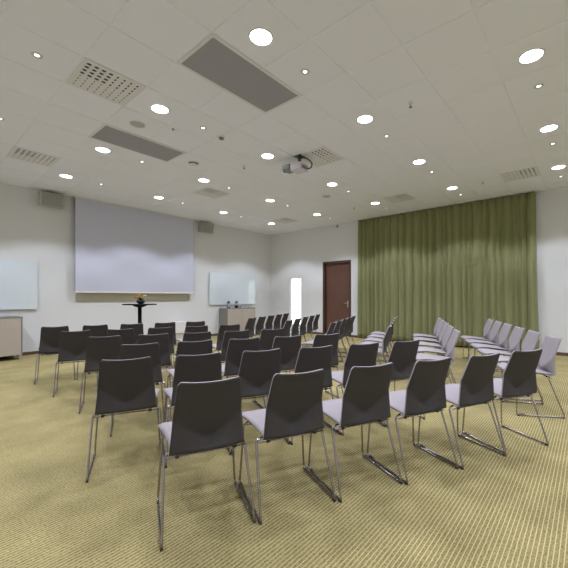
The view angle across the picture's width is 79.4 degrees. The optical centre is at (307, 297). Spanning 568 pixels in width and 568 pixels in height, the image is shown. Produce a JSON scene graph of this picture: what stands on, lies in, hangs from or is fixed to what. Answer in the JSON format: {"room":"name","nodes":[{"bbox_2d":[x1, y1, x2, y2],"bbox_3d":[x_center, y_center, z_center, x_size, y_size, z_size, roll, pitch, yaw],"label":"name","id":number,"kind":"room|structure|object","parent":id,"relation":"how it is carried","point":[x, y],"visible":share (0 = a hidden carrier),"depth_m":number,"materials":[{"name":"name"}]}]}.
{"room":"event hall","nodes":[
{"label":"event hall","id":0,"kind":"room"},
{"bbox_2d":[0,183,270,351],"bbox_3d":[-4.667,-0.588,8.776,0.150,3.606,10.170,0,0,40],"label":"wall","id":1,"kind":"structure","parent":0,"point":[30,231],"depth_m":7.80,"materials":[{"name":"paint"}]},
{"bbox_2d":[0,260,36,309],"bbox_3d":[-6.420,-0.247,6.508,0.048,0.995,2.020,0,0,40],"label":"board","id":2,"kind":"object","parent":1,"relation":"attached to","point":[18,279],"visible":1,"depth_m":7.03,"materials":[{"name":"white glass"}]},
{"bbox_2d":[38,191,63,208],"bbox_3d":[-5.553,-2.107,7.400,0.242,0.313,0.420,0,0,40],"label":"wall speaker","id":3,"kind":"object","parent":1,"relation":"attached to","point":[48,199],"visible":1,"depth_m":7.32,"materials":[{"name":"grey plastic"}]},
{"bbox_2d":[0,333,217,357],"bbox_3d":[-4.560,1.183,8.776,0.014,0.065,10.006,0,0,40],"label":"baseboard","id":4,"kind":"structure","parent":1,"relation":"attached to","point":[216,334],"depth_m":7.21,"materials":[{"name":"brown wood"}]},
{"bbox_2d":[75,293,188,300],"bbox_3d":[-4.409,-0.115,8.946,0.030,0.420,2.880,0,0,40],"label":"board","id":5,"kind":"object","parent":1,"relation":"attached to","point":[78,296],"visible":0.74,"depth_m":8.69,"materials":[{"name":"beige wood"}]},
{"bbox_2d":[198,222,213,233],"bbox_3d":[-3.083,-2.107,10.379,0.242,0.313,0.420,0,0,40],"label":"wall speaker","id":6,"kind":"object","parent":1,"relation":"attached to","point":[203,227],"visible":1,"depth_m":10.27,"materials":[{"name":"grey plastic"}]},
{"bbox_2d":[202,223,213,232],"bbox_3d":[-3.008,-2.091,10.317,0.047,0.257,0.390,0,0,40],"label":"speaker grille","id":7,"kind":"object","parent":6,"relation":"attached to","point":[206,227],"depth_m":10.31,"materials":[{"name":"grey"}]},
{"bbox_2d":[209,272,256,304],"bbox_3d":[-2.426,-0.263,11.322,0.048,1.005,1.950,0,0,40],"label":"board","id":8,"kind":"object","parent":1,"relation":"attached to","point":[223,288],"visible":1,"depth_m":11.23,"materials":[{"name":"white glass"}]},
{"bbox_2d":[0,0,567,234],"bbox_3d":[0.045,-2.340,4.965,12.270,0.142,10.320,0,0,40],"label":"ceiling","id":9,"kind":"structure","parent":0,"point":[477,114],"depth_m":4.10,"materials":[{"name":"paint"}]},
{"bbox_2d":[7,146,60,166],"bbox_3d":[-4.478,-2.284,5.585,0.588,0.013,0.588,0,0,40],"label":"ceiling vent","id":10,"kind":"object","parent":9,"relation":"in","point":[19,153],"visible":1,"depth_m":5.57,"materials":[{"name":"white metal"}]},
{"bbox_2d":[31,52,42,58],"bbox_3d":[-2.559,-2.288,3.227,0.094,0.007,0.094,0,0,40],"label":"recessed light","id":11,"kind":"object","parent":9,"relation":"in","point":[34,54],"visible":1,"depth_m":3.22,"materials":[{"name":"grey"}]},
{"bbox_2d":[59,174,72,177],"bbox_3d":[-4.565,-2.287,6.450,0.220,0.009,0.220,0,0,40],"label":"recessed light","id":12,"kind":"object","parent":9,"relation":"in","point":[60,175],"visible":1,"depth_m":6.45,"materials":[{"name":"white glass"}]},
{"bbox_2d":[94,147,110,152],"bbox_3d":[-3.180,-2.287,5.301,0.220,0.009,0.220,0,0,40],"label":"recessed light","id":13,"kind":"object","parent":9,"relation":"in","point":[99,149],"visible":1,"depth_m":5.31,"materials":[{"name":"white glass"}]},
{"bbox_2d":[65,57,145,105],"bbox_3d":[-2.169,-2.284,3.669,0.588,0.013,0.588,0,0,40],"label":"ceiling vent","id":14,"kind":"object","parent":9,"relation":"in","point":[89,76],"visible":1,"depth_m":3.64,"materials":[{"name":"white metal"}]},
{"bbox_2d":[73,195,194,293],"bbox_3d":[-4.307,-1.196,8.881,0.110,2.190,3.050,0,0,40],"label":"projection screen","id":15,"kind":"object","parent":9,"relation":"hanging from","point":[119,248],"visible":1,"depth_m":8.67,"materials":[{"name":"grey fabric"}]},
{"bbox_2d":[88,123,186,162],"bbox_3d":[-2.518,-2.285,5.128,0.590,0.012,1.190,0,0,40],"label":"mesh panel","id":16,"kind":"object","parent":9,"relation":"attached to","point":[106,133],"visible":1,"depth_m":5.07,"materials":[{"name":"white metal"}]},
{"bbox_2d":[129,120,145,127],"bbox_3d":[-2.247,-2.287,4.514,0.200,0.008,0.200,0,0,40],"label":"ceiling speaker","id":17,"kind":"object","parent":9,"relation":"attached to","point":[138,124],"visible":1,"depth_m":4.51,"materials":[{"name":"white metal"}]},
{"bbox_2d":[150,104,169,113],"bbox_3d":[-1.794,-2.287,4.152,0.220,0.009,0.220,0,0,40],"label":"recessed light","id":18,"kind":"object","parent":9,"relation":"in","point":[157,108],"visible":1,"depth_m":4.15,"materials":[{"name":"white glass"}]},
{"bbox_2d":[187,161,199,165],"bbox_3d":[-1.943,-2.276,5.821,0.200,0.030,0.200,0,0,40],"label":"valve","id":19,"kind":"object","parent":9,"relation":"attached to","point":[193,163],"visible":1,"depth_m":5.80,"materials":[{"name":"white metal"}]},
{"bbox_2d":[193,187,229,198],"bbox_3d":[-2.100,-2.284,7.511,0.588,0.013,0.588,0,0,40],"label":"ceiling vent","id":20,"kind":"object","parent":9,"relation":"in","point":[209,192],"visible":1,"depth_m":7.51,"materials":[{"name":"white metal"}]},
{"bbox_2d":[176,32,301,113],"bbox_3d":[-0.670,-2.285,3.596,0.590,0.012,1.190,0,0,40],"label":"mesh panel","id":21,"kind":"object","parent":9,"relation":"attached to","point":[214,60],"visible":1,"depth_m":3.50,"materials":[{"name":"white metal"}]},
{"bbox_2d":[248,27,272,46],"bbox_3d":[-0.409,-2.287,3.003,0.220,0.009,0.220,0,0,40],"label":"recessed light","id":22,"kind":"object","parent":9,"relation":"in","point":[259,36],"visible":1,"depth_m":2.99,"materials":[{"name":"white glass"}]},
{"bbox_2d":[261,153,273,158],"bbox_3d":[-0.645,-2.287,5.537,0.220,0.009,0.220,0,0,40],"label":"recessed light","id":23,"kind":"object","parent":9,"relation":"in","point":[265,155],"visible":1,"depth_m":5.54,"materials":[{"name":"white glass"}]},
{"bbox_2d":[272,217,297,223],"bbox_3d":[-0.647,-2.284,10.203,0.588,0.013,0.588,0,0,40],"label":"ceiling vent","id":24,"kind":"object","parent":9,"relation":"in","point":[286,220],"visible":1,"depth_m":10.16,"materials":[{"name":"white metal"}]},
{"bbox_2d":[282,154,312,173],"bbox_3d":[-0.176,-2.171,5.607,0.451,0.251,0.288,0,0,36],"label":"ceiling projector","id":25,"kind":"object","parent":9,"relation":"hanging from","point":[299,167],"visible":1,"depth_m":5.53,"materials":[{"name":"grey plastic"}]},
{"bbox_2d":[300,69,309,74],"bbox_3d":[-0.024,-2.288,3.463,0.094,0.007,0.094,0,0,40],"label":"recessed light","id":26,"kind":"object","parent":9,"relation":"in","point":[303,71],"visible":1,"depth_m":3.46,"materials":[{"name":"white glass"}]},
{"bbox_2d":[301,146,344,166],"bbox_3d":[0.209,-2.284,5.595,0.588,0.013,0.588,0,0,40],"label":"ceiling vent","id":27,"kind":"object","parent":9,"relation":"in","point":[321,156],"visible":1,"depth_m":5.58,"materials":[{"name":"white metal"}]},
{"bbox_2d":[356,115,373,123],"bbox_3d":[0.740,-2.287,4.388,0.220,0.009,0.220,0,0,40],"label":"recessed light","id":28,"kind":"object","parent":9,"relation":"in","point":[363,119],"visible":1,"depth_m":4.39,"materials":[{"name":"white glass"}]},
{"bbox_2d":[382,193,415,202],"bbox_3d":[2.124,-2.284,7.904,0.588,0.013,0.588,0,0,40],"label":"ceiling vent","id":29,"kind":"object","parent":9,"relation":"in","point":[400,197],"visible":1,"depth_m":7.90,"materials":[{"name":"white metal"}]},
{"bbox_2d":[412,159,425,164],"bbox_3d":[1.889,-2.287,5.774,0.220,0.009,0.220,0,0,40],"label":"recessed light","id":30,"kind":"object","parent":9,"relation":"in","point":[419,161],"visible":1,"depth_m":5.75,"materials":[{"name":"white glass"}]},
{"bbox_2d":[358,189,537,219],"bbox_3d":[3.190,-2.282,8.669,4.440,0.018,0.030,0,0,40],"label":"rail","id":31,"kind":"object","parent":9,"relation":"attached to","point":[536,189],"visible":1,"depth_m":8.28,"materials":[{"name":"white metal"}]},
{"bbox_2d":[357,208,432,342],"bbox_3d":[2.355,-0.546,9.374,2.201,3.452,0.137,0,0,40],"label":"curtain","id":32,"kind":"object","parent":31,"relation":"hanging from","point":[395,251],"visible":0.94,"depth_m":9.30,"materials":[{"name":"green fabric"}]},
{"bbox_2d":[433,191,538,350],"bbox_3d":[4.055,-0.546,7.958,2.253,3.453,0.130,0,0,40],"label":"curtain","id":33,"kind":"object","parent":31,"relation":"hanging from","point":[485,251],"visible":0.85,"depth_m":7.87,"materials":[{"name":"green fabric"}]},
{"bbox_2d":[499,166,540,181],"bbox_3d":[3.971,-2.284,6.372,0.588,0.013,0.588,0,0,40],"label":"ceiling vent","id":34,"kind":"object","parent":9,"relation":"in","point":[530,172],"visible":1,"depth_m":6.35,"materials":[{"name":"white metal"}]},
{"bbox_2d":[518,47,544,63],"bbox_3d":[2.126,-2.287,3.239,0.220,0.009,0.220,0,0,40],"label":"recessed light","id":35,"kind":"object","parent":9,"relation":"in","point":[532,55],"visible":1,"depth_m":3.23,"materials":[{"name":"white glass"}]},
{"bbox_2d":[534,83,543,88],"bbox_3d":[2.510,-2.288,3.700,0.094,0.007,0.094,0,0,40],"label":"recessed light","id":36,"kind":"object","parent":9,"relation":"in","point":[540,85],"visible":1,"depth_m":3.70,"materials":[{"name":"white"}]},
{"bbox_2d":[539,124,558,132],"bbox_3d":[3.275,-2.287,4.624,0.220,0.009,0.220,0,0,40],"label":"recessed light","id":37,"kind":"object","parent":9,"relation":"in","point":[548,128],"visible":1,"depth_m":4.62,"materials":[{"name":"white glass"}]},
{"bbox_2d":[551,165,565,169],"bbox_3d":[4.424,-2.287,6.010,0.220,0.009,0.220,0,0,40],"label":"recessed light","id":38,"kind":"object","parent":9,"relation":"in","point":[557,167],"visible":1,"depth_m":6.01,"materials":[{"name":"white glass"}]},
{"bbox_2d":[0,333,567,567],"bbox_3d":[0.045,1.290,4.965,12.270,0.150,10.320,0,0,40],"label":"floor","id":39,"kind":"structure","parent":0,"point":[498,511],"depth_m":2.17,"materials":[{"name":"carpet"}]},
{"bbox_2d":[0,316,22,359],"bbox_3d":[-6.180,0.797,6.345,0.566,0.835,1.283,0,0,40],"label":"base cabinet","id":40,"kind":"object","parent":39,"relation":"on","point":[11,327],"visible":1,"depth_m":6.54,"materials":[{"name":"grey wood"}]},
{"bbox_2d":[34,326,74,383],"bbox_3d":[-3.749,0.815,5.086,0.474,0.800,0.536,0,0,-34],"label":"chair","id":41,"kind":"object","parent":39,"relation":"on","point":[49,336],"visible":0.75,"depth_m":4.89,"materials":[{"name":"plastic"}]},
{"bbox_2d":[53,330,97,396],"bbox_3d":[-3.019,0.815,4.471,0.474,0.800,0.536,0,0,-32],"label":"chair","id":42,"kind":"object","parent":39,"relation":"on","point":[73,344],"visible":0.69,"depth_m":4.29,"materials":[{"name":"plastic"}]},
{"bbox_2d":[77,324,107,379],"bbox_3d":[-3.329,0.815,5.342,0.474,0.800,0.536,0,0,-34],"label":"chair","id":43,"kind":"object","parent":39,"relation":"on","point":[96,330],"visible":0.25,"depth_m":5.16,"materials":[{"name":"plastic"}]},
{"bbox_2d":[78,335,122,413],"bbox_3d":[-2.292,0.815,3.881,0.474,0.800,0.536,0,0,-28],"label":"chair","id":44,"kind":"object","parent":39,"relation":"on","point":[98,349],"visible":0.64,"depth_m":3.68,"materials":[{"name":"plastic"}]},
{"bbox_2d":[106,328,134,344],"bbox_3d":[-2.592,0.815,4.708,0.474,0.800,0.536,0,0,-32],"label":"chair","id":45,"kind":"object","parent":39,"relation":"on","point":[128,336],"visible":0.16,"depth_m":4.54,"materials":[{"name":"plastic"}]},
{"bbox_2d":[86,356,162,482],"bbox_3d":[-1.343,0.815,2.551,0.474,0.800,0.536,0,0,-26],"label":"chair","id":46,"kind":"object","parent":39,"relation":"on","point":[127,385],"visible":0.96,"depth_m":2.37,"materials":[{"name":"fabric"}]},
{"bbox_2d":[120,323,143,344],"bbox_3d":[-2.909,0.815,5.598,0.474,0.800,0.536,0,0,-34],"label":"chair","id":47,"kind":"object","parent":39,"relation":"on","point":[138,328],"visible":0.21,"depth_m":5.45,"materials":[{"name":"plastic"}]},
{"bbox_2d":[110,342,166,436],"bbox_3d":[-1.622,0.815,3.295,0.474,0.800,0.536,0,0,-27],"label":"chair","id":48,"kind":"object","parent":39,"relation":"on","point":[127,351],"visible":0.48,"depth_m":3.12,"materials":[{"name":"fabric"}]},
{"bbox_2d":[122,304,156,323],"bbox_3d":[-3.654,0.681,7.436,0.692,1.068,0.692,0,0,40],"label":"bar table","id":49,"kind":"object","parent":39,"relation":"on","point":[139,306],"visible":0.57,"depth_m":7.40,"materials":[{"name":"black paint"}]},
{"bbox_2d":[134,294,145,303],"bbox_3d":[-3.630,0.039,7.431,0.267,0.213,0.245,0,0,40],"label":"flower arrangement","id":50,"kind":"object","parent":49,"relation":"on","point":[140,300],"visible":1,"depth_m":7.40,"materials":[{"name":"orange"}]},
{"bbox_2d":[137,333,172,381],"bbox_3d":[-1.861,0.815,4.088,0.474,0.800,0.536,0,0,-28],"label":"chair","id":51,"kind":"object","parent":39,"relation":"on","point":[162,339],"visible":0.34,"depth_m":3.94,"materials":[{"name":"plastic"}]},
{"bbox_2d":[147,327,175,367],"bbox_3d":[-2.165,0.815,4.945,0.474,0.800,0.536,0,0,-32],"label":"chair","id":52,"kind":"object","parent":39,"relation":"on","point":[151,331],"visible":0.2,"depth_m":4.79,"materials":[{"name":"plastic"}]},
{"bbox_2d":[154,322,176,364],"bbox_3d":[-2.489,0.815,5.854,0.474,0.800,0.536,0,0,-34],"label":"chair","id":53,"kind":"object","parent":39,"relation":"on","point":[171,324],"visible":0.27,"depth_m":5.71,"materials":[{"name":"plastic"}]},
{"bbox_2d":[172,321,184,338],"bbox_3d":[-3.661,0.950,9.683,0.180,0.530,0.330,0,0,40],"label":"box","id":54,"kind":"object","parent":39,"relation":"on","point":[180,325],"visible":0.6,"depth_m":9.63,"materials":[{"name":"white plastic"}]},
{"bbox_2d":[165,340,212,421],"bbox_3d":[-1.188,0.815,3.496,0.474,0.800,0.536,0,0,-27],"label":"chair","id":55,"kind":"object","parent":39,"relation":"on","point":[197,347],"visible":0.31,"depth_m":3.29,"materials":[{"name":"plastic"}]},
{"bbox_2d":[176,321,204,345],"bbox_3d":[-2.069,0.815,6.109,0.474,0.800,0.536,0,0,-34],"label":"chair","id":56,"kind":"object","parent":39,"relation":"on","point":[200,323],"visible":0.12,"depth_m":5.92,"materials":[{"name":"plastic"}]},
{"bbox_2d":[172,331,210,386],"bbox_3d":[-1.430,0.815,4.296,0.474,0.800,0.536,0,0,-28],"label":"chair","id":57,"kind":"object","parent":39,"relation":"on","point":[187,337],"visible":0.13,"depth_m":4.08,"materials":[{"name":"plastic"}]},
{"bbox_2d":[175,325,207,352],"bbox_3d":[-1.739,0.815,5.183,0.474,0.800,0.536,0,0,-32],"label":"chair","id":58,"kind":"object","parent":39,"relation":"on","point":[189,329],"visible":0.09,"depth_m":4.97,"materials":[{"name":"plastic"}]},
{"bbox_2d":[162,352,231,467],"bbox_3d":[-0.904,0.815,2.742,0.474,0.800,0.536,0,0,-26],"label":"chair","id":59,"kind":"object","parent":39,"relation":"on","point":[205,367],"visible":0.45,"depth_m":2.54,"materials":[{"name":"fabric"}]},
{"bbox_2d":[157,376,255,551],"bbox_3d":[-0.597,0.815,1.951,0.474,0.800,0.536,0,0,-26],"label":"chair","id":60,"kind":"object","parent":39,"relation":"on","point":[207,416],"visible":1,"depth_m":1.77,"materials":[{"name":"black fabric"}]},
{"bbox_2d":[213,324,239,352],"bbox_3d":[-1.312,0.815,5.420,0.474,0.800,0.536,0,0,-32],"label":"chair","id":61,"kind":"object","parent":39,"relation":"on","point":[222,328],"visible":0.34,"depth_m":5.20,"materials":[{"name":"plastic"}]},
{"bbox_2d":[221,330,248,362],"bbox_3d":[-1.000,0.815,4.504,0.474,0.800,0.536,0,0,-28],"label":"chair","id":62,"kind":"object","parent":39,"relation":"on","point":[244,334],"visible":0.2,"depth_m":4.27,"materials":[{"name":"plastic"}]},
{"bbox_2d":[219,307,254,330],"bbox_3d":[-2.272,0.782,11.149,0.446,0.865,1.148,0,0,40],"label":"base cabinet","id":63,"kind":"object","parent":39,"relation":"on","point":[227,316],"visible":0.61,"depth_m":10.86,"materials":[{"name":"grey wood"}]},
{"bbox_2d":[222,337,265,408],"bbox_3d":[-0.753,0.815,3.697,0.474,0.800,0.536,0,0,-27],"label":"chair","id":64,"kind":"object","parent":39,"relation":"on","point":[236,347],"visible":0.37,"depth_m":3.49,"materials":[{"name":"plastic"}]},
{"bbox_2d":[244,317,255,336],"bbox_3d":[-1.346,0.815,6.994,0.536,0.800,0.474,0,0,21],"label":"chair","id":65,"kind":"object","parent":39,"relation":"on","point":[250,323],"visible":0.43,"depth_m":6.94,"materials":[{"name":"plastic"}]},
{"bbox_2d":[250,316,265,337],"bbox_3d":[-1.203,0.815,7.487,0.536,0.800,0.474,0,0,21],"label":"chair","id":66,"kind":"object","parent":39,"relation":"on","point":[259,327],"visible":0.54,"depth_m":7.38,"materials":[{"name":"plastic"}]},
{"bbox_2d":[231,348,289,455],"bbox_3d":[-0.466,0.815,2.933,0.474,0.800,0.536,0,0,-26],"label":"chair","id":67,"kind":"object","parent":39,"relation":"on","point":[257,369],"visible":0.56,"depth_m":2.75,"materials":[{"name":"fabric"}]},
{"bbox_2d":[254,315,274,338],"bbox_3d":[-1.060,0.815,7.981,0.536,0.800,0.474,0,0,21],"label":"chair","id":68,"kind":"object","parent":39,"relation":"on","point":[268,325],"visible":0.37,"depth_m":7.91,"materials":[{"name":"plastic"}]},
{"bbox_2d":[259,328,286,373],"bbox_3d":[-0.569,0.815,4.712,0.474,0.800,0.536,0,0,-28],"label":"chair","id":69,"kind":"object","parent":39,"relation":"on","point":[267,336],"visible":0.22,"depth_m":4.50,"materials":[{"name":"plastic"}]},
{"bbox_2d":[264,314,281,328],"bbox_3d":[-0.917,0.815,8.474,0.536,0.800,0.474,0,0,21],"label":"chair","id":70,"kind":"object","parent":39,"relation":"on","point":[276,324],"visible":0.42,"depth_m":8.38,"materials":[{"name":"plastic"}]},
{"bbox_2d":[254,335,301,408],"bbox_3d":[-0.319,0.815,3.898,0.474,0.800,0.536,0,0,-27],"label":"chair","id":71,"kind":"object","parent":39,"relation":"on","point":[290,346],"visible":0.53,"depth_m":3.73,"materials":[{"name":"plastic"}]},
{"bbox_2d":[280,313,288,328],"bbox_3d":[-0.774,0.815,8.968,0.536,0.800,0.474,0,0,21],"label":"chair","id":72,"kind":"object","parent":39,"relation":"on","point":[285,316],"visible":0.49,"depth_m":8.84,"materials":[{"name":"plastic"}]},
{"bbox_2d":[239,369,335,524],"bbox_3d":[-0.149,0.815,2.143,0.474,0.800,0.536,0,0,-26],"label":"chair","id":73,"kind":"object","parent":39,"relation":"on","point":[294,407],"visible":1,"depth_m":1.97,"materials":[{"name":"fabric"}]},
{"bbox_2d":[283,319,292,336],"bbox_3d":[-0.560,0.815,6.310,0.536,0.800,0.474,0,0,20],"label":"chair","id":74,"kind":"object","parent":39,"relation":"on","point":[287,325],"visible":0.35,"depth_m":6.25,"materials":[{"name":"plastic"}]},
{"bbox_2d":[290,318,300,335],"bbox_3d":[-0.411,0.815,6.851,0.536,0.800,0.474,0,0,20],"label":"chair","id":75,"kind":"object","parent":39,"relation":"on","point":[294,330],"visible":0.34,"depth_m":6.77,"materials":[{"name":"plastic"}]},
{"bbox_2d":[290,316,308,345],"bbox_3d":[-0.263,0.815,7.391,0.536,0.800,0.474,0,0,20],"label":"chair","id":76,"kind":"object","parent":39,"relation":"on","point":[302,331],"visible":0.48,"depth_m":7.31,"materials":[{"name":"plastic"}]},
{"bbox_2d":[290,315,314,338],"bbox_3d":[-0.114,0.815,7.932,0.536,0.800,0.474,0,0,20],"label":"chair","id":77,"kind":"object","parent":39,"relation":"on","point":[311,318],"visible":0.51,"depth_m":7.85,"materials":[{"name":"plastic"}]},
{"bbox_2d":[299,314,319,346],"bbox_3d":[0.034,0.815,8.473,0.536,0.800,0.474,0,0,20],"label":"chair","id":78,"kind":"object","parent":39,"relation":"on","point":[315,322],"visible":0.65,"depth_m":8.39,"materials":[{"name":"plastic"}]},
{"bbox_2d":[286,345,340,444],"bbox_3d":[-0.027,0.815,3.123,0.474,0.800,0.536,0,0,-26],"label":"chair","id":79,"kind":"object","parent":39,"relation":"on","point":[309,358],"visible":0.41,"depth_m":2.93,"materials":[{"name":"fabric"}]},
{"bbox_2d":[294,333,342,397],"bbox_3d":[0.115,0.815,4.099,0.474,0.800,0.536,0,0,-27],"label":"chair","id":80,"kind":"object","parent":39,"relation":"on","point":[331,339],"visible":0.33,"depth_m":3.92,"materials":[{"name":"plastic"}]},
{"bbox_2d":[301,322,336,367],"bbox_3d":[0.205,0.815,5.753,0.536,0.800,0.474,0,0,22],"label":"chair","id":81,"kind":"object","parent":39,"relation":"on","point":[330,330],"visible":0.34,"depth_m":5.63,"materials":[{"name":"plastic"}]},
{"bbox_2d":[310,320,342,361],"bbox_3d":[0.356,0.815,6.240,0.536,0.800,0.474,0,0,22],"label":"chair","id":82,"kind":"object","parent":39,"relation":"on","point":[338,324],"visible":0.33,"depth_m":6.13,"materials":[{"name":"plastic"}]},
{"bbox_2d":[325,318,347,360],"bbox_3d":[0.507,0.815,6.728,0.536,0.800,0.474,0,0,22],"label":"chair","id":83,"kind":"object","parent":39,"relation":"on","point":[341,330],"visible":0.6,"depth_m":6.65,"materials":[{"name":"plastic"}]},
{"bbox_2d":[324,317,351,356],"bbox_3d":[0.659,0.815,7.216,0.536,0.800,0.474,0,0,22],"label":"chair","id":84,"kind":"object","parent":39,"relation":"on","point":[346,328],"visible":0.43,"depth_m":7.12,"materials":[{"name":"plastic"}]},
{"bbox_2d":[339,315,355,352],"bbox_3d":[0.810,0.815,7.704,0.536,0.800,0.474,0,0,22],"label":"chair","id":85,"kind":"object","parent":39,"relation":"on","point":[353,317],"visible":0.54,"depth_m":7.62,"materials":[{"name":"plastic"}]},
{"bbox_2d":[324,342,385,435],"bbox_3d":[0.412,0.815,3.314,0.474,0.800,0.536,0,0,-26],"label":"chair","id":86,"kind":"object","parent":39,"relation":"on","point":[358,354],"visible":0.49,"depth_m":3.11,"materials":[{"name":"fabric"}]},
{"bbox_2d":[308,362,402,502],"bbox_3d":[0.299,0.815,2.335,0.474,0.800,0.536,0,0,-26],"label":"chair","id":87,"kind":"object","parent":39,"relation":"on","point":[364,400],"visible":0.95,"depth_m":2.17,"materials":[{"name":"fabric"}]},
{"bbox_2d":[360,322,392,363],"bbox_3d":[1.133,0.815,5.609,0.536,0.800,0.474,0,0,21],"label":"chair","id":88,"kind":"object","parent":39,"relation":"on","point":[365,342],"visible":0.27,"depth_m":5.61,"materials":[{"name":"fabric"}]},
{"bbox_2d":[363,320,394,361],"bbox_3d":[1.298,0.815,6.166,0.536,0.800,0.474,0,0,21],"label":"chair","id":89,"kind":"object","parent":39,"relation":"on","point":[373,339],"visible":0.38,"depth_m":6.17,"materials":[{"name":"fabric"}]},
{"bbox_2d":[367,318,395,360],"bbox_3d":[1.462,0.815,6.723,0.536,0.800,0.474,0,0,21],"label":"chair","id":90,"kind":"object","parent":39,"relation":"on","point":[371,335],"visible":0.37,"depth_m":6.70,"materials":[{"name":"fabric"}]},
{"bbox_2d":[370,317,396,355],"bbox_3d":[1.627,0.815,7.280,0.536,0.800,0.474,0,0,21],"label":"chair","id":91,"kind":"object","parent":39,"relation":"on","point":[375,332],"visible":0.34,"depth_m":7.22,"materials":[{"name":"fabric"}]},
{"bbox_2d":[377,325,391,364],"bbox_3d":[0.968,0.815,5.051,0.536,0.800,0.474,0,0,21],"label":"chair","id":92,"kind":"object","parent":39,"relation":"on","point":[383,350],"visible":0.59,"depth_m":4.90,"materials":[{"name":"fabric"}]},
{"bbox_2d":[380,340,424,426],"bbox_3d":[0.851,0.815,3.505,0.474,0.800,0.536,0,0,-26],"label":"chair","id":93,"kind":"object","parent":39,"relation":"on","point":[402,355],"visible":0.55,"depth_m":3.32,"materials":[{"name":"plastic"}]},
{"bbox_2d":[367,357,458,484],"bbox_3d":[0.748,0.815,2.527,0.474,0.800,0.536,0,0,-26],"label":"chair","id":94,"kind":"object","parent":39,"relation":"on","point":[425,392],"visible":0.91,"depth_m":2.36,"materials":[{"name":"fabric"}]},
{"bbox_2d":[413,318,441,355],"bbox_3d":[2.404,0.815,6.864,0.536,0.800,0.474,0,0,12],"label":"chair","id":95,"kind":"object","parent":39,"relation":"on","point":[433,336],"visible":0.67,"depth_m":6.80,"materials":[{"name":"fabric"}]},
{"bbox_2d":[413,320,444,360],"bbox_3d":[2.215,0.815,6.239,0.536,0.800,0.474,0,0,12],"label":"chair","id":96,"kind":"object","parent":39,"relation":"on","point":[441,323],"visible":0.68,"depth_m":6.20,"materials":[{"name":"fabric"}]},
{"bbox_2d":[419,322,448,373],"bbox_3d":[2.026,0.815,5.613,0.536,0.800,0.474,0,0,12],"label":"chair","id":97,"kind":"object","parent":39,"relation":"on","point":[445,325],"visible":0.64,"depth_m":5.54,"materials":[{"name":"fabric"}]},
{"bbox_2d":[417,325,454,383],"bbox_3d":[1.838,0.815,4.988,0.536,0.800,0.474,0,0,12],"label":"chair","id":98,"kind":"object","parent":39,"relation":"on","point":[449,330],"visible":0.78,"depth_m":4.91,"materials":[{"name":"fabric"}]},
{"bbox_2d":[416,329,459,383],"bbox_3d":[1.649,0.815,4.362,0.536,0.800,0.474,0,0,12],"label":"chair","id":99,"kind":"object","parent":39,"relation":"on","point":[451,344],"visible":0.63,"depth_m":4.30,"materials":[{"name":"fabric"}]},
{"bbox_2d":[417,353,505,469],"bbox_3d":[1.196,0.815,2.719,0.474,0.800,0.536,0,0,-26],"label":"chair","id":100,"kind":"object","parent":39,"relation":"on","point":[476,386],"visible":0.91,"depth_m":2.55,"materials":[{"name":"fabric"}]},
{"bbox_2d":[460,319,493,358],"bbox_3d":[3.220,0.815,6.489,0.536,0.800,0.474,0,0,12],"label":"chair","id":101,"kind":"object","parent":39,"relation":"on","point":[486,331],"visible":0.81,"depth_m":6.43,"materials":[{"name":"fabric"}]},
{"bbox_2d":[465,321,501,369],"bbox_3d":[3.052,0.815,5.928,0.536,0.800,0.474,0,0,12],"label":"chair","id":102,"kind":"object","parent":39,"relation":"on","point":[494,331],"visible":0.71,"depth_m":5.86,"materials":[{"name":"fabric"}]},
{"bbox_2d":[470,323,511,377],"bbox_3d":[2.884,0.815,5.367,0.536,0.800,0.474,0,0,12],"label":"chair","id":103,"kind":"object","parent":39,"relation":"on","point":[503,335],"visible":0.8,"depth_m":5.30,"materials":[{"name":"fabric"}]},
{"bbox_2d":[477,326,524,362],"bbox_3d":[2.716,0.815,4.806,0.536,0.800,0.474,0,0,12],"label":"chair","id":104,"kind":"object","parent":39,"relation":"on","point":[515,337],"visible":0.67,"depth_m":4.77,"materials":[{"name":"fabric"}]},
{"bbox_2d":[462,349,548,452],"bbox_3d":[1.665,0.815,2.937,0.474,0.800,0.536,0,0,-19],"label":"chair","id":105,"kind":"object","parent":39,"relation":"on","point":[518,379],"visible":0.89,"depth_m":2.76,"materials":[{"name":"fabric"}]},
{"bbox_2d":[498,330,542,401],"bbox_3d":[2.549,0.815,4.245,0.536,0.800,0.474,0,0,12],"label":"chair","id":106,"kind":"object","parent":39,"relation":"on","point":[529,343],"visible":0.39,"depth_m":4.18,"materials":[{"name":"fabric"}]},
{"bbox_2d":[497,335,564,418],"bbox_3d":[2.381,0.815,3.684,0.536,0.800,0.474,0,0,12],"label":"chair","id":107,"kind":"object","parent":39,"relation":"on","point":[549,346],"visible":0.8,"depth_m":3.58,"materials":[{"name":"fabric"}]},
{"bbox_2d":[271,186,567,352],"bbox_3d":[3.292,-0.588,8.878,12.270,3.606,0.150,0,0,40],"label":"wall","id":108,"kind":"structure","parent":0,"point":[302,254],"depth_m":10.35,"materials":[{"name":"paint"}]},
{"bbox_2d":[291,277,300,324],"bbox_3d":[-0.394,0.135,11.891,0.510,1.640,0.120,0,0,40],"label":"window","id":109,"kind":"structure","parent":108,"relation":"in","point":[295,282],"depth_m":11.94,"materials":[{"name":"white glass"}]},
{"bbox_2d":[323,260,350,336],"bbox_3d":[0.952,0.037,10.787,1.070,2.355,0.140,0,0,40],"label":"door","id":110,"kind":"structure","parent":108,"relation":"in","point":[336,274],"depth_m":10.83,"materials":[{"name":"brown wood"}]},
{"bbox_2d":[311,332,567,355],"bbox_3d":[3.240,1.183,8.815,11.970,0.065,0.014,0,0,40],"label":"baseboard","id":111,"kind":"structure","parent":108,"relation":"attached to","point":[557,353],"depth_m":8.36,"materials":[{"name":"brown wood"}]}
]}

